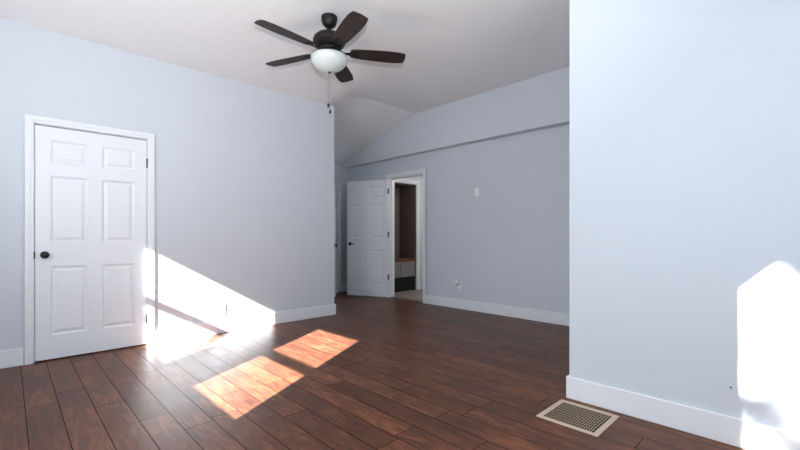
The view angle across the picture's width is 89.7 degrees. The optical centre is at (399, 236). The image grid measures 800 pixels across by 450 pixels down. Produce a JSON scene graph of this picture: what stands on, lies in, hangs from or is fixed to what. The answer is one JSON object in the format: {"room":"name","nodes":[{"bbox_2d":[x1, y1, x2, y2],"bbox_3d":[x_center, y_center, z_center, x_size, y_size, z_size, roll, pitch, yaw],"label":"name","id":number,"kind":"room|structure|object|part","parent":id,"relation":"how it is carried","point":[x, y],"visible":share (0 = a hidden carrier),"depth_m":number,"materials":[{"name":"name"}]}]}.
{"room":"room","nodes":[
{"label":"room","id":0,"kind":"room"},
{"bbox_2d":[0,17,333,350],"bbox_3d":[-2.469,-0.370,4.171,4.232,2.900,0.120,0,0,-44],"label":"wall","id":1,"kind":"structure","parent":0,"point":[244,173],"depth_m":4.38,"materials":[{"name":"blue paint"}]},
{"bbox_2d":[24,114,154,364],"bbox_3d":[-2.865,0.021,3.768,0.960,2.117,0.144,0,0,-44],"label":"trim","id":2,"kind":"structure","parent":1,"relation":"attached to","point":[30,121],"depth_m":3.48,"materials":[{"name":"white paint"}]},
{"bbox_2d":[35,125,147,360],"bbox_3d":[-2.843,0.053,3.752,0.839,2.030,0.164,0,0,-44],"label":"door","id":3,"kind":"structure","parent":1,"relation":"in","point":[90,188],"depth_m":3.70,"materials":[{"name":"white paint"}]},
{"bbox_3d":[-3.063,0.155,3.467,0.062,0.062,0.064,0,0,-44],"label":"knob","id":4,"kind":"part","parent":3,"relation":"part of","materials":[{"name":"black metal"}]},
{"bbox_2d":[0,304,335,368],"bbox_3d":[-2.416,1.008,4.213,4.127,0.145,0.135,0,0,-44],"label":"baseboard","id":5,"kind":"structure","parent":1,"relation":"attached to","point":[13,357],"depth_m":4.52,"materials":[{"name":"white paint"}]},
{"bbox_2d":[0,0,568,163],"bbox_3d":[-0.512,-1.765,3.406,5.965,0.650,7.650,0,0,-44],"label":"ceiling","id":6,"kind":"structure","parent":0,"point":[455,50],"depth_m":4.00,"materials":[{"name":"white paint"}]},
{"bbox_2d":[254,11,405,113],"bbox_3d":[-0.667,-1.565,3.621,1.325,0.890,1.362,0,0,-44],"label":"ceiling fan","id":7,"kind":"object","parent":6,"relation":"hanging from","point":[329,58],"visible":1,"depth_m":3.56,"materials":[{"name":"brown wood"}]},
{"bbox_3d":[-0.944,-1.686,3.326,0.162,0.007,0.516,15,10,41],"label":"blade","id":8,"kind":"part","parent":7,"relation":"part of","materials":[{"name":"brown wood"}]},
{"bbox_3d":[-1.052,-1.686,3.841,0.516,0.007,0.162,0,11,24],"label":"blade","id":9,"kind":"part","parent":7,"relation":"part of","materials":[{"name":"brown wood"}]},
{"bbox_3d":[-0.651,-1.353,3.657,0.005,0.275,0.004,0,0,-44],"label":"pull chain","id":10,"kind":"part","parent":7,"relation":"part of","materials":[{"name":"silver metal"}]},
{"bbox_3d":[-0.643,-1.569,3.658,0.332,0.138,0.332,0,0,-44],"label":"lamp shade","id":11,"kind":"part","parent":7,"relation":"part of","materials":[{"name":"white glass"}]},
{"bbox_3d":[-0.595,-1.686,4.103,0.162,0.007,0.516,-11,-1,6],"label":"blade","id":12,"kind":"part","parent":7,"relation":"part of","materials":[{"name":"brown wood"}]},
{"bbox_3d":[-0.421,-1.686,3.269,0.162,0.007,0.516,13,-6,-29],"label":"blade","id":13,"kind":"part","parent":7,"relation":"part of","materials":[{"name":"brown wood"}]},
{"bbox_3d":[-0.205,-1.686,3.749,0.516,0.007,0.162,0,-11,-12],"label":"blade","id":14,"kind":"part","parent":7,"relation":"part of","materials":[{"name":"brown wood"}]},
{"bbox_2d":[334,163,347,283],"bbox_3d":[-1.670,-0.210,7.536,1.613,2.580,0.120,0,0,-44],"label":"wall","id":15,"kind":"structure","parent":0,"point":[340,174],"depth_m":7.99,"materials":[{"name":"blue paint"}]},
{"bbox_2d":[334,183,337,296],"bbox_3d":[-1.201,0.053,7.536,0.092,2.030,0.722,0,0,-4],"label":"door","id":16,"kind":"structure","parent":15,"relation":"in","point":[335,185],"depth_m":7.22,"materials":[{"name":"white paint"}]},
{"bbox_2d":[337,185,340,291],"bbox_3d":[-1.525,0.029,7.665,0.889,2.102,0.138,0,0,-44],"label":"trim","id":17,"kind":"structure","parent":15,"relation":"attached to","point":[338,186],"depth_m":7.90,"materials":[{"name":"white paint"}]},
{"bbox_2d":[341,284,346,291],"bbox_3d":[-1.617,1.008,7.493,1.598,0.145,0.015,0,0,-44],"label":"baseboard","id":18,"kind":"structure","parent":15,"relation":"attached to","point":[343,286],"depth_m":7.97,"materials":[{"name":"white paint"}]},
{"bbox_2d":[0,289,746,449],"bbox_3d":[0.348,1.120,4.175,8.270,0.080,7.550,0,0,-44],"label":"floor","id":19,"kind":"structure","parent":0,"point":[376,373],"depth_m":2.81,"materials":[{"name":"brown wood"}]},
{"bbox_2d":[394,182,415,291],"bbox_3d":[-0.147,0.005,8.101,0.861,2.150,0.502,0,0,-44],"label":"cabinet","id":20,"kind":"object","parent":19,"relation":"on","point":[404,193],"visible":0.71,"depth_m":8.32,"materials":[{"name":"brown wood"}]},
{"bbox_3d":[-0.135,0.647,7.794,0.398,0.295,0.019,0,0,-44],"label":"drawer","id":21,"kind":"part","parent":20,"relation":"part of","materials":[{"name":"grey paint"}]},
{"bbox_3d":[-0.312,0.005,8.270,0.861,2.150,0.030,0,0,-44],"label":"panel","id":22,"kind":"part","parent":20,"relation":"part of","materials":[{"name":"brown wood"}]},
{"bbox_3d":[-0.141,-1.060,8.095,0.861,0.020,0.460,0,0,-44],"label":"panel","id":23,"kind":"part","parent":20,"relation":"part of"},
{"bbox_3d":[-0.137,0.465,8.091,0.821,0.050,0.472,0,0,-44],"label":"seat","id":24,"kind":"part","parent":20,"relation":"part of","materials":[{"name":"brown wood"}]},
{"bbox_3d":[0.160,0.015,8.389,0.020,2.130,0.460,0,0,-44],"label":"panel","id":25,"kind":"part","parent":20,"relation":"part of","materials":[{"name":"brown wood"}]},
{"bbox_3d":[0.159,0.647,8.081,0.398,0.295,0.019,0,0,-44],"label":"drawer","id":26,"kind":"part","parent":20,"relation":"part of","materials":[{"name":"grey paint"}]},
{"bbox_2d":[536,399,618,436],"bbox_3d":[1.066,1.077,2.415,0.355,0.006,0.355,0,0,-44],"label":"floor vent","id":27,"kind":"object","parent":19,"relation":"in","point":[594,422],"visible":1,"depth_m":2.40,"materials":[{"name":"beige metal"}]},
{"bbox_2d":[545,403,609,431],"bbox_3d":[1.066,1.076,2.415,0.291,0.002,0.291,0,0,-44],"label":"grille","id":28,"kind":"object","parent":27,"relation":"attached to","point":[574,415],"depth_m":2.41,"materials":[{"name":"brown metal"}]},
{"bbox_2d":[386,168,425,302],"bbox_3d":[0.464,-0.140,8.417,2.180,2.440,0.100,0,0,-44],"label":"door frame","id":29,"kind":"structure","parent":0,"point":[418,178],"depth_m":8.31,"materials":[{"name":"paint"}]},
{"bbox_2d":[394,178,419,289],"bbox_3d":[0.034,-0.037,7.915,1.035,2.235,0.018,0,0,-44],"label":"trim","id":30,"kind":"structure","parent":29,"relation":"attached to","point":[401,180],"depth_m":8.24,"materials":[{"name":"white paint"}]},
{"bbox_2d":[342,67,568,313],"bbox_3d":[1.532,-0.485,5.400,0.255,3.130,7.650,0,0,-44],"label":"wall","id":31,"kind":"structure","parent":0,"point":[507,244],"depth_m":5.58,"materials":[{"name":"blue paint"}]},
{"bbox_2d":[347,179,388,296],"bbox_3d":[-0.588,0.024,7.290,0.827,2.088,0.147,0,0,21],"label":"door","id":32,"kind":"structure","parent":31,"relation":"in","point":[367,201],"depth_m":7.27,"materials":[{"name":"white paint"}]},
{"bbox_2d":[390,296,422,302],"bbox_3d":[0.150,1.076,6.937,0.146,0.008,0.800,0,0,-44],"label":"trim","id":33,"kind":"structure","parent":31,"relation":"attached to","point":[396,297],"depth_m":6.89,"materials":[{"name":"brown wood"}]},
{"bbox_2d":[475,187,478,195],"bbox_3d":[1.115,-0.655,5.831,0.010,0.122,0.074,0,0,-44],"label":"light switch","id":34,"kind":"object","parent":31,"relation":"attached to","point":[476,189],"visible":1,"depth_m":5.82,"materials":[{"name":"white plastic"}]},
{"bbox_2d":[426,295,568,325],"bbox_3d":[0.816,1.008,6.133,0.015,0.145,5.330,0,0,-44],"label":"baseboard","id":35,"kind":"structure","parent":31,"relation":"attached to","point":[510,311],"depth_m":5.52,"materials":[{"name":"white paint"}]},
{"bbox_2d":[569,0,799,432],"bbox_3d":[2.672,-0.485,2.685,2.175,3.130,2.170,0,0,-44],"label":"wall","id":36,"kind":"structure","parent":0,"point":[684,115],"depth_m":2.22,"materials":[{"name":"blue paint"}]},
{"bbox_2d":[566,375,799,449],"bbox_3d":[2.620,1.008,2.728,2.190,0.145,2.065,0,0,-44],"label":"baseboard","id":37,"kind":"structure","parent":36,"relation":"attached to","point":[737,432],"depth_m":2.22,"materials":[{"name":"white paint"}]}
]}

